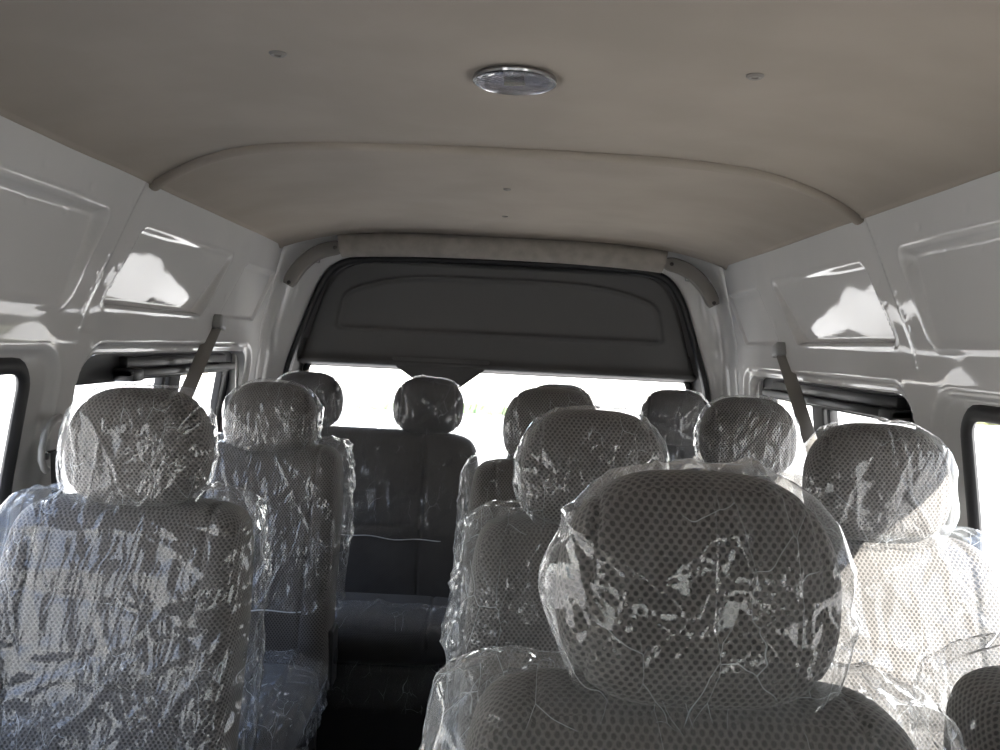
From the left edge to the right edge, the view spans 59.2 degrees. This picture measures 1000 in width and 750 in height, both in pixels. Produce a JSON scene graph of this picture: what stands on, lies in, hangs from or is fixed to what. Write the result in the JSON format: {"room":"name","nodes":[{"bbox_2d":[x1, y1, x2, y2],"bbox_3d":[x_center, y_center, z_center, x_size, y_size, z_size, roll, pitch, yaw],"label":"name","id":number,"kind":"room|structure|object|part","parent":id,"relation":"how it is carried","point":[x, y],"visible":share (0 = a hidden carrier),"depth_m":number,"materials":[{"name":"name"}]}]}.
{"room":"vehicle interior","nodes":[
{"label":"vehicle interior","id":0,"kind":"room"},
{"bbox_2d":[0,116,282,530],"bbox_3d":[-0.828,0.408,0.948,0.140,1.641,4.168,3,2,0],"label":"wall","id":1,"kind":"structure","parent":0,"point":[94,259],"depth_m":1.71,"materials":[{"name":"grey paint"}]},
{"bbox_2d":[0,357,29,558],"bbox_3d":[-0.871,0.234,1.057,0.056,0.504,1.067,3,2,0],"label":"window","id":2,"kind":"structure","parent":1,"relation":"in","point":[16,367],"depth_m":1.56,"materials":[{"name":"black rubber"}]},
{"bbox_2d":[37,414,63,495],"bbox_3d":[-0.845,0.346,1.640,0.026,0.546,0.080,3,2,0],"label":"belt","id":3,"kind":"object","parent":1,"relation":"attached to","point":[44,452],"visible":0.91,"depth_m":1.63,"materials":[{"name":"grey fabric"}]},
{"bbox_3d":[-0.843,0.139,1.634,0.008,0.040,0.022,3,2,0],"label":"anchor plate","id":4,"kind":"part","parent":3,"relation":"part of","materials":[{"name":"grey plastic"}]},
{"bbox_2d":[76,351,244,440],"bbox_3d":[-0.896,0.177,2.331,0.099,0.488,1.210,3,2,0],"label":"window","id":5,"kind":"structure","parent":1,"relation":"in","point":[99,368],"depth_m":2.41,"materials":[{"name":"grey paint"}]},
{"bbox_2d":[114,353,234,381],"bbox_3d":[-0.859,-0.026,2.389,0.056,0.056,0.780,3,2,0],"label":"bar","id":6,"kind":"object","parent":5,"relation":"attached to","point":[131,368],"visible":0.97,"depth_m":2.19,"materials":[{"name":"black plastic"}]},
{"bbox_3d":[-0.871,-0.040,2.389,0.030,0.030,0.733,3,2,0],"label":"rail","id":7,"kind":"part","parent":6,"relation":"part of","materials":[{"name":"black plastic"}]},
{"bbox_2d":[179,314,226,397],"bbox_3d":[-0.813,-0.017,2.382,0.046,0.305,0.307,3,2,3],"label":"belt","id":8,"kind":"object","parent":1,"relation":"attached to","point":[219,322],"visible":0.77,"depth_m":2.40,"materials":[{"name":"grey fabric"}]},
{"bbox_2d":[253,235,738,404],"bbox_3d":[-0.013,0.096,3.068,1.725,1.176,0.145,3,2,0],"label":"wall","id":9,"kind":"structure","parent":0,"point":[286,306],"depth_m":3.08,"materials":[{"name":"grey paint"}]},
{"bbox_2d":[283,241,339,287],"bbox_3d":[-0.641,-0.380,3.043,0.195,0.167,0.090,3,2,0],"label":"cover","id":10,"kind":"object","parent":9,"relation":"attached to","point":[313,255],"visible":0.98,"depth_m":3.00,"materials":[{"name":"grey plastic"}]},
{"bbox_2d":[228,263,763,444],"bbox_3d":[-0.025,0.333,3.123,1.756,1.880,0.460,3,2,0],"label":"tailgate","id":11,"kind":"object","parent":9,"relation":"attached to","point":[458,323],"visible":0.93,"depth_m":3.17,"materials":[{"name":"grey plastic"}]},
{"bbox_3d":[-0.890,0.261,3.120,0.020,1.820,0.460,3,2,0],"label":"door","id":12,"kind":"part","parent":11,"relation":"part of","materials":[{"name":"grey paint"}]},
{"bbox_3d":[0.843,0.346,3.124,0.020,1.820,0.460,3,2,0],"label":"door","id":13,"kind":"part","parent":11,"relation":"part of","materials":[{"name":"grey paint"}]},
{"bbox_2d":[282,257,711,406],"bbox_3d":[-0.015,0.119,3.124,1.574,1.063,0.036,3,2,0],"label":"trim","id":14,"kind":"structure","parent":9,"relation":"attached to","point":[332,269],"depth_m":3.10,"materials":[{"name":"black rubber"}]},
{"bbox_2d":[664,257,719,307],"bbox_3d":[0.658,-0.317,3.047,0.195,0.167,0.090,3,2,0],"label":"cover","id":15,"kind":"object","parent":9,"relation":"attached to","point":[692,274],"visible":0.98,"depth_m":3.01,"materials":[{"name":"grey plastic"}]},
{"bbox_2d":[0,0,999,269],"bbox_3d":[0.016,-0.385,1.067,1.760,0.123,4.520,3,2,0],"label":"ceiling","id":16,"kind":"structure","parent":0,"point":[875,107],"depth_m":1.32,"materials":[{"name":"fabric"}]},
{"bbox_2d":[269,50,286,57],"bbox_3d":[-0.294,-0.425,1.164,0.024,0.006,0.024,3,2,0],"label":"clip","id":17,"kind":"object","parent":16,"relation":"attached to","point":[274,53],"visible":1,"depth_m":1.16,"materials":[{"name":"grey plastic"}]},
{"bbox_2d":[337,233,667,272],"bbox_3d":[0.009,-0.420,2.972,1.117,0.100,0.068,3,2,0],"label":"header trim","id":18,"kind":"structure","parent":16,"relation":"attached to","point":[432,245],"depth_m":2.94,"materials":[{"name":"beige plastic"}]},
{"bbox_2d":[149,142,863,224],"bbox_3d":[0.014,-0.395,1.769,1.505,0.094,0.200,3,2,0],"label":"trim","id":19,"kind":"structure","parent":16,"relation":"attached to","point":[163,180],"depth_m":1.68,"materials":[{"name":"fabric"}]},
{"bbox_2d":[472,65,556,94],"bbox_3d":[0.020,-0.406,1.222,0.118,0.014,0.118,3,2,0],"label":"recessed light","id":20,"kind":"object","parent":16,"relation":"in","point":[500,79],"visible":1,"depth_m":1.21,"materials":[{"name":"silver metal"}]},
{"bbox_3d":[0.020,-0.405,1.223,0.029,0.006,0.006,3,2,12],"label":"bulb","id":21,"kind":"part","parent":20,"relation":"part of","materials":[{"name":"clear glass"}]},
{"bbox_2d":[746,73,764,80],"bbox_3d":[0.336,-0.394,1.160,0.024,0.006,0.024,3,2,0],"label":"clip","id":22,"kind":"object","parent":16,"relation":"attached to","point":[751,76],"visible":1,"depth_m":1.16,"materials":[{"name":"grey plastic"}]},
{"bbox_2d":[723,171,999,542],"bbox_3d":[0.779,0.486,0.952,0.140,1.641,4.168,3,2,0],"label":"wall","id":23,"kind":"structure","parent":0,"point":[904,300],"depth_m":1.74,"materials":[{"name":"grey paint"}]},
{"bbox_2d":[772,342,816,452],"bbox_3d":[0.798,0.062,2.387,0.046,0.305,0.307,3,2,-4],"label":"belt","id":24,"kind":"object","parent":23,"relation":"attached to","point":[800,410],"visible":0.92,"depth_m":2.37,"materials":[{"name":"grey fabric"}]},
{"bbox_2d":[750,376,914,437],"bbox_3d":[0.862,0.263,2.336,0.099,0.488,1.210,3,2,0],"label":"window","id":25,"kind":"structure","parent":23,"relation":"in","point":[822,416],"depth_m":2.38,"materials":[{"name":"grey paint"}]},
{"bbox_2d":[762,381,911,424],"bbox_3d":[0.845,0.060,2.299,0.056,0.056,0.910,3,2,0],"label":"bar","id":26,"kind":"object","parent":25,"relation":"attached to","point":[890,407],"visible":0.87,"depth_m":2.07,"materials":[{"name":"black plastic"}]},
{"bbox_3d":[0.857,0.048,2.299,0.030,0.030,0.855,3,2,0],"label":"rail","id":27,"kind":"part","parent":26,"relation":"part of","materials":[{"name":"black plastic"}]},
{"bbox_2d":[960,405,999,551],"bbox_3d":[0.838,0.317,1.062,0.056,0.504,1.067,3,2,0],"label":"window","id":28,"kind":"structure","parent":23,"relation":"in","point":[974,414],"depth_m":1.56,"materials":[{"name":"black rubber"}]},
{"bbox_3d":[-0.066,1.291,1.125,1.760,0.060,4.500,3,2,0],"label":"floor","id":29,"kind":"structure","parent":0,"visible":0},
{"bbox_2d":[0,384,271,749],"bbox_3d":[-0.624,0.626,1.225,0.482,1.205,0.719,3,2,0],"label":"passenger seat","id":30,"kind":"object","parent":29,"relation":"on","point":[126,597],"visible":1,"depth_m":1.39,"materials":[{"name":"grey fabric"}]},
{"bbox_3d":[-0.621,0.505,1.405,0.417,0.595,0.287,3,2,0],"label":"backrest","id":31,"kind":"part","parent":30,"relation":"part of","materials":[{"name":"grey fabric"}]},
{"bbox_2d":[194,377,355,749],"bbox_3d":[-0.624,0.608,2.078,0.495,1.184,0.735,3,2,0],"label":"passenger seat","id":32,"kind":"object","parent":29,"relation":"on","point":[269,450],"visible":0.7,"depth_m":2.21,"materials":[{"name":"grey fabric"}]},
{"bbox_3d":[-0.620,0.476,2.255,0.417,0.595,0.287,3,2,0],"label":"backrest","id":33,"kind":"part","parent":32,"relation":"part of","materials":[{"name":"grey fabric"}]},
{"bbox_2d":[237,662,318,749],"bbox_3d":[-0.633,0.762,1.995,0.395,0.130,0.460,3,2,0],"label":"seat cushion","id":34,"kind":"object","parent":32,"relation":"on","point":[280,729],"depth_m":1.93,"materials":[{"name":"fabric"}]},
{"bbox_3d":[-0.646,1.017,2.019,0.381,0.370,0.420,3,2,0],"label":"seat frame","id":35,"kind":"part","parent":32,"relation":"part of","materials":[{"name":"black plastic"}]},
{"bbox_2d":[274,370,486,749],"bbox_3d":[-0.460,0.591,2.742,0.824,1.189,0.633,3,2,0],"label":"seat","id":36,"kind":"object","parent":29,"relation":"on","point":[389,617],"visible":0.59,"depth_m":2.78,"materials":[{"name":"black fabric"}]},
{"bbox_3d":[-0.457,0.470,2.885,0.798,0.580,0.282,3,2,0],"label":"backrest","id":37,"kind":"part","parent":36,"relation":"part of","materials":[{"name":"fabric"}]},
{"bbox_2d":[335,591,460,665],"bbox_3d":[-0.469,0.748,2.645,0.785,0.130,0.420,3,2,0],"label":"seat cushion","id":38,"kind":"object","parent":36,"relation":"on","point":[371,632],"depth_m":2.48,"materials":[{"name":"fabric"}]},
{"bbox_2d":[442,385,598,749],"bbox_3d":[0.107,0.637,1.956,0.482,1.205,0.719,3,2,0],"label":"passenger seat","id":39,"kind":"object","parent":29,"relation":"on","point":[492,479],"visible":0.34,"depth_m":2.15,"materials":[{"name":"grey fabric"}]},
{"bbox_2d":[452,708,458,749],"bbox_3d":[0.097,0.802,1.877,0.395,0.130,0.460,3,2,0],"label":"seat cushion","id":40,"kind":"object","parent":39,"relation":"on","point":[454,739],"depth_m":1.86,"materials":[{"name":"fabric"}]},
{"bbox_3d":[0.110,0.516,2.137,0.417,0.595,0.287,3,2,0],"label":"backrest","id":41,"kind":"part","parent":39,"relation":"part of","materials":[{"name":"grey fabric"}]},
{"bbox_2d":[440,405,669,749],"bbox_3d":[0.129,0.662,1.246,0.478,1.207,0.674,3,2,0],"label":"passenger seat","id":42,"kind":"object","parent":29,"relation":"on","point":[565,452],"visible":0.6,"depth_m":1.42,"materials":[{"name":"grey fabric"}]},
{"bbox_3d":[0.137,0.542,1.407,0.417,0.595,0.287,3,2,0],"label":"backrest","id":43,"kind":"part","parent":42,"relation":"part of","materials":[{"name":"grey fabric"}]},
{"bbox_2d":[498,382,710,469],"bbox_3d":[0.375,0.633,2.749,0.818,1.186,0.635,3,2,0],"label":"passenger seat","id":44,"kind":"object","parent":29,"relation":"on","point":[675,413],"visible":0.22,"depth_m":2.91,"materials":[{"name":"black"}]},
{"bbox_3d":[0.383,0.511,2.888,0.798,0.580,0.282,3,2,0],"label":"backrest","id":45,"kind":"part","parent":44,"relation":"part of","materials":[{"name":"fabric"}]},
{"bbox_2d":[419,457,966,749],"bbox_3d":[0.146,0.685,0.509,0.475,1.213,0.718,3,2,0],"label":"passenger seat","id":46,"kind":"object","parent":29,"relation":"on","point":[696,610],"visible":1,"depth_m":0.71,"materials":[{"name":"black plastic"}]},
{"bbox_3d":[0.151,0.568,0.688,0.417,0.595,0.287,3,2,0],"label":"backrest","id":47,"kind":"part","parent":46,"relation":"part of","materials":[{"name":"grey fabric"}]},
{"bbox_2d":[665,394,804,504],"bbox_3d":[0.595,0.659,1.977,0.478,1.207,0.674,3,2,0],"label":"passenger seat","id":48,"kind":"object","parent":29,"relation":"on","point":[731,429],"visible":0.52,"depth_m":2.16,"materials":[{"name":"grey fabric"}]},
{"bbox_3d":[0.602,0.540,2.138,0.417,0.595,0.287,3,2,0],"label":"backrest","id":49,"kind":"part","parent":48,"relation":"part of","materials":[{"name":"grey fabric"}]},
{"bbox_2d":[793,417,999,749],"bbox_3d":[0.600,0.683,1.233,0.478,1.210,0.722,3,2,2],"label":"passenger seat","id":50,"kind":"object","parent":29,"relation":"on","point":[918,591],"visible":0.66,"depth_m":1.42,"materials":[{"name":"grey fabric"}]},
{"bbox_3d":[0.613,0.566,1.409,0.417,0.595,0.287,3,2,0],"label":"backrest","id":51,"kind":"part","parent":50,"relation":"part of","materials":[{"name":"grey fabric"}]},
{"bbox_2d":[909,632,999,749],"bbox_3d":[0.600,0.706,0.583,0.478,1.210,0.722,3,2,2],"label":"passenger seat","id":52,"kind":"object","parent":29,"relation":"on","point":[973,703],"visible":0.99,"depth_m":0.83,"materials":[{"name":"clear plastic"}]},
{"bbox_3d":[0.613,0.588,0.759,0.417,0.595,0.287,3,2,0],"label":"backrest","id":53,"kind":"part","parent":52,"relation":"part of","materials":[{"name":"grey fabric"}]},
{"label":"outside","id":54,"kind":"structure","parent":0,"visible":0},
{"bbox_2d":[0,375,999,581],"bbox_3d":[-0.100,2.046,0.070,400.000,0.200,400.000,3,2,0],"label":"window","id":55,"kind":"structure","parent":54,"point":[987,437],"depth_m":22.99,"materials":[{"name":"glass"}]},
{"bbox_2d":[181,372,215,375],"bbox_3d":[-22.096,-0.116,26.987,0.303,0.160,30.000,4,3,40],"label":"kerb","id":56,"kind":"object","parent":55,"relation":"on","point":[213,373],"visible":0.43,"depth_m":38.10,"materials":[{"name":"concrete"}]},
{"bbox_2d":[354,399,506,414],"bbox_3d":[-1.869,0.896,26.044,4.500,0.119,3.599,3,2,0],"label":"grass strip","id":57,"kind":"object","parent":55,"relation":"on","point":[475,408],"visible":0.44,"depth_m":25.38,"materials":[{"name":"white"}]},
{"bbox_2d":[309,365,786,401],"bbox_3d":[6.025,-2.938,44.933,44.600,7.300,10.600,3,2,0],"label":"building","id":58,"kind":"structure","parent":55,"relation":"on","point":[342,373],"depth_m":40.03,"materials":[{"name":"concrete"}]},
{"bbox_2d":[976,422,999,425],"bbox_3d":[22.859,1.720,31.119,16.014,1.112,1.476,3,2,0],"label":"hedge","id":59,"kind":"object","parent":55,"relation":"on","point":[978,423],"visible":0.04,"depth_m":30.55,"materials":[{"name":"green plant"}]}
]}

